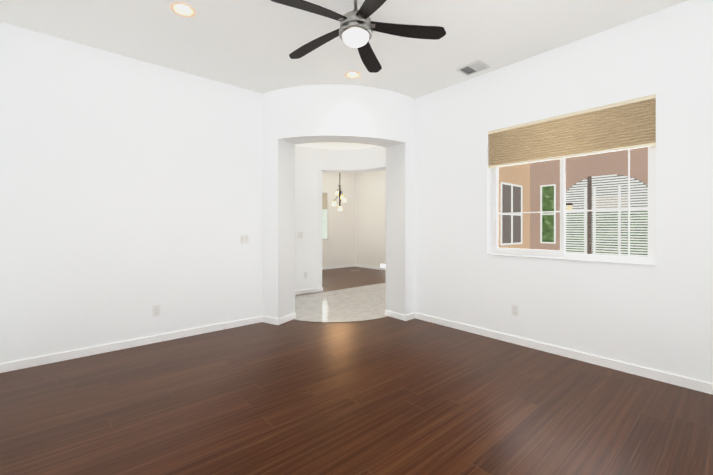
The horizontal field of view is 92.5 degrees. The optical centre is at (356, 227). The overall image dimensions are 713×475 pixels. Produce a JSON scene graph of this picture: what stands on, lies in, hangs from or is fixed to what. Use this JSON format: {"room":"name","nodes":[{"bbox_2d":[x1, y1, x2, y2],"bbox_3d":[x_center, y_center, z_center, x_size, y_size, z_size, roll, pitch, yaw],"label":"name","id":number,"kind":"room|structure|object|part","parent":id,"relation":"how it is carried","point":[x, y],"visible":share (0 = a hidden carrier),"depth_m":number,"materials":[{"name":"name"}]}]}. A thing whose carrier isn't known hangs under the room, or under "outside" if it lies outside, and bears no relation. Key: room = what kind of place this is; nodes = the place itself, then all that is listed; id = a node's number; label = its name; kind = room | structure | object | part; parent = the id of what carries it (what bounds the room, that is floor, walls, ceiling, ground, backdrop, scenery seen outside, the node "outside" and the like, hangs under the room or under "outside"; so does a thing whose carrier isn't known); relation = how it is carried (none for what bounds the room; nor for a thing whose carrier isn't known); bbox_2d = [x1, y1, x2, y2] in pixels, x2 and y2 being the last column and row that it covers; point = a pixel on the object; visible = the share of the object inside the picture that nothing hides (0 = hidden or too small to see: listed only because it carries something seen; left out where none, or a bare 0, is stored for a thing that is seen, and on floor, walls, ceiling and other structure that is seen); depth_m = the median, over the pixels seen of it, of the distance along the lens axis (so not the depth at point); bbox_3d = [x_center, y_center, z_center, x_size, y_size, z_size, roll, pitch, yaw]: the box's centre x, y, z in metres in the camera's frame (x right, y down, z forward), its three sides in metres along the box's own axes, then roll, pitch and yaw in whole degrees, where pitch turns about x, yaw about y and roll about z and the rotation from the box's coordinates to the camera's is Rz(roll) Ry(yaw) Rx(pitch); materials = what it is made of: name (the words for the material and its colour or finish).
{"room":"empty living room","nodes":[
{"label":"empty living room","id":0,"kind":"room"},
{"bbox_2d":[0,22,262,363],"bbox_3d":[-2.239,-0.265,3.817,2.840,3.050,0.150,0,0,-41],"label":"wall","id":1,"kind":"structure","parent":0,"point":[131,192],"depth_m":3.52,"materials":[{"name":"paint"}]},
{"bbox_2d":[153,305,159,315],"bbox_3d":[-2.197,0.912,3.751,0.072,0.116,0.008,0,0,-41],"label":"electrical outlet","id":2,"kind":"object","parent":1,"relation":"attached to","point":[156,310],"visible":1,"depth_m":3.75,"materials":[{"name":"white plastic"}]},
{"bbox_2d":[240,235,248,243],"bbox_3d":[-1.443,0.147,4.399,0.118,0.116,0.016,0,0,-41],"label":"light switch","id":3,"kind":"object","parent":1,"relation":"attached to","point":[244,239],"visible":1,"depth_m":4.40,"materials":[{"name":"white plastic"}]},
{"bbox_2d":[318,170,321,287],"bbox_3d":[-1.685,-0.271,7.813,0.100,3.050,2.964,0,0,-41],"label":"wall","id":4,"kind":"structure","parent":0,"point":[319,228],"depth_m":6.69,"materials":[{"name":"paint"}]},
{"bbox_2d":[297,142,374,149],"bbox_3d":[-0.330,-1.543,5.672,2.400,0.001,2.400,0,0,-41],"label":"ceiling","id":5,"kind":"structure","parent":0,"point":[333,145],"depth_m":6.41,"materials":[{"name":"paint"}]},
{"bbox_2d":[322,172,354,266],"bbox_3d":[-1.314,-0.274,10.001,3.530,3.050,0.150,0,0,-41],"label":"wall","id":6,"kind":"structure","parent":0,"point":[338,247],"depth_m":10.61,"materials":[{"name":"paint"}]},
{"bbox_2d":[322,191,328,239],"bbox_3d":[-1.288,-0.356,9.907,1.165,1.445,0.023,0,0,-41],"label":"dining room window","id":7,"kind":"structure","parent":6,"relation":"in","point":[325,215],"depth_m":10.22,"materials":[{"name":"white glass"}]},
{"bbox_2d":[263,84,414,318],"bbox_3d":[-0.231,-0.266,4.803,1.903,3.050,1.454,0,0,-41],"label":"wall","id":8,"kind":"structure","parent":0,"point":[315,113],"depth_m":4.51,"materials":[{"name":"paint"}]},
{"bbox_2d":[0,264,712,394],"bbox_3d":[-0.055,1.219,5.194,7.640,0.078,8.760,0,0,-41],"label":"baseboard","id":9,"kind":"structure","parent":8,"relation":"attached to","point":[692,384],"depth_m":3.49,"materials":[{"name":"white wood"}]},
{"bbox_2d":[293,283,386,321],"bbox_3d":[0.735,1.252,6.404,4.861,0.001,2.150,0,0,-41],"label":"floor","id":10,"kind":"structure","parent":0,"point":[363,303],"depth_m":5.50,"materials":[{"name":"tile"}]},
{"bbox_2d":[295,145,385,290],"bbox_3d":[-0.332,-0.268,5.677,2.740,3.050,2.732,0,0,-41],"label":"wall","id":11,"kind":"structure","parent":0,"point":[310,163],"depth_m":6.58,"materials":[{"name":"paint"}]},
{"bbox_2d":[298,232,302,237],"bbox_3d":[-1.059,0.142,6.447,0.118,0.116,0.019,0,0,-41],"label":"light switch","id":12,"kind":"object","parent":11,"relation":"attached to","point":[300,234],"visible":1,"depth_m":6.45,"materials":[{"name":"white plastic"}]},
{"bbox_2d":[0,0,687,98],"bbox_3d":[-0.025,-1.848,2.526,4.490,0.120,5.000,0,0,-41],"label":"ceiling","id":13,"kind":"structure","parent":0,"point":[251,45],"depth_m":3.14,"materials":[{"name":"paint"}]},
{"bbox_2d":[170,2,195,16],"bbox_3d":[-1.421,-1.807,2.801,0.188,0.052,0.188,0,0,-41],"label":"recessed light","id":14,"kind":"object","parent":13,"relation":"in","point":[182,9],"visible":0.88,"depth_m":2.83,"materials":[{"name":"white glass"}]},
{"bbox_2d":[345,71,360,78],"bbox_3d":[-0.043,-1.809,3.999,0.188,0.052,0.188,0,0,-41],"label":"recessed light","id":15,"kind":"object","parent":13,"relation":"in","point":[352,75],"visible":0.73,"depth_m":4.04,"materials":[{"name":"white glass"}]},
{"bbox_2d":[271,0,445,72],"bbox_3d":[-0.052,-1.575,2.522,1.252,0.425,1.287,0,0,-41],"label":"fan","id":16,"kind":"object","parent":13,"relation":"hanging from","point":[356,28],"visible":1,"depth_m":2.52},
{"bbox_2d":[456,60,489,75],"bbox_3d":[1.306,-1.785,3.829,0.235,0.010,0.280,0,0,-41],"label":"ceiling vent","id":17,"kind":"object","parent":13,"relation":"in","point":[473,68],"visible":1,"depth_m":3.82,"materials":[{"name":"white metal"}]},
{"bbox_2d":[0,267,712,474],"bbox_3d":[-0.058,1.308,5.152,8.200,0.100,9.300,0,0,-41],"label":"floor","id":18,"kind":"structure","parent":0,"point":[387,395],"depth_m":2.37,"materials":[{"name":"brown wood"}]},
{"bbox_2d":[355,170,385,267],"bbox_3d":[1.641,-0.234,9.177,0.151,3.128,5.270,0,0,-41],"label":"wall","id":19,"kind":"structure","parent":0,"point":[370,218],"depth_m":10.46,"materials":[{"name":"paint"}]},
{"bbox_2d":[415,0,712,383],"bbox_3d":[1.957,-0.265,3.556,0.150,3.050,3.650,0,0,-41],"label":"wall","id":20,"kind":"structure","parent":0,"point":[658,316],"depth_m":3.18,"materials":[{"name":"paint"}]},
{"bbox_2d":[512,305,517,315],"bbox_3d":[1.722,0.898,3.708,0.008,0.116,0.072,0,0,-41],"label":"electrical outlet","id":21,"kind":"object","parent":20,"relation":"attached to","point":[514,310],"visible":1,"depth_m":3.70,"materials":[{"name":"white plastic"}]},
{"bbox_2d":[487,94,655,265],"bbox_3d":[2.046,-0.399,3.432,0.147,1.430,1.477,0,0,-41],"label":"window","id":22,"kind":"structure","parent":20,"relation":"in","point":[632,124],"depth_m":3.28,"materials":[{"name":"white plastic"}]},
{"bbox_3d":[2.019,-0.901,3.408,0.040,0.423,1.465,0,0,-41],"label":"window shade rails","id":23,"kind":"part","parent":22,"relation":"part of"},
{"bbox_2d":[489,99,655,165],"bbox_3d":[2.019,-0.896,3.408,0.028,0.374,1.465,0,0,-41],"label":"shade","id":24,"kind":"object","parent":22,"relation":"attached to","point":[632,124],"depth_m":3.27,"materials":[{"name":"beige fabric"}]},
{"label":"glass","id":25,"kind":"part","parent":22,"relation":"part of","materials":[{"name":"clear glass"}]},
{"bbox_2d":[498,147,647,256],"bbox_3d":[4.177,-0.791,4.286,4.140,4.300,5.440,0,0,-41],"label":"facade","id":26,"kind":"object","parent":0,"point":[605,221],"depth_m":6.64,"materials":[{"name":"beige paint"}]},
{"bbox_3d":[-0.261,-1.855,7.515,5.200,0.120,5.260,0,0,-41],"label":"ceiling","id":27,"kind":"structure","parent":0,"visible":0},
{"bbox_2d":[332,173,346,210],"bbox_3d":[-0.431,-1.112,8.897,0.401,1.370,0.310,0,0,-41],"label":"chandelier","id":28,"kind":"object","parent":27,"relation":"hanging from","point":[339,193],"visible":0.83,"depth_m":8.89,"materials":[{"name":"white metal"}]}
]}

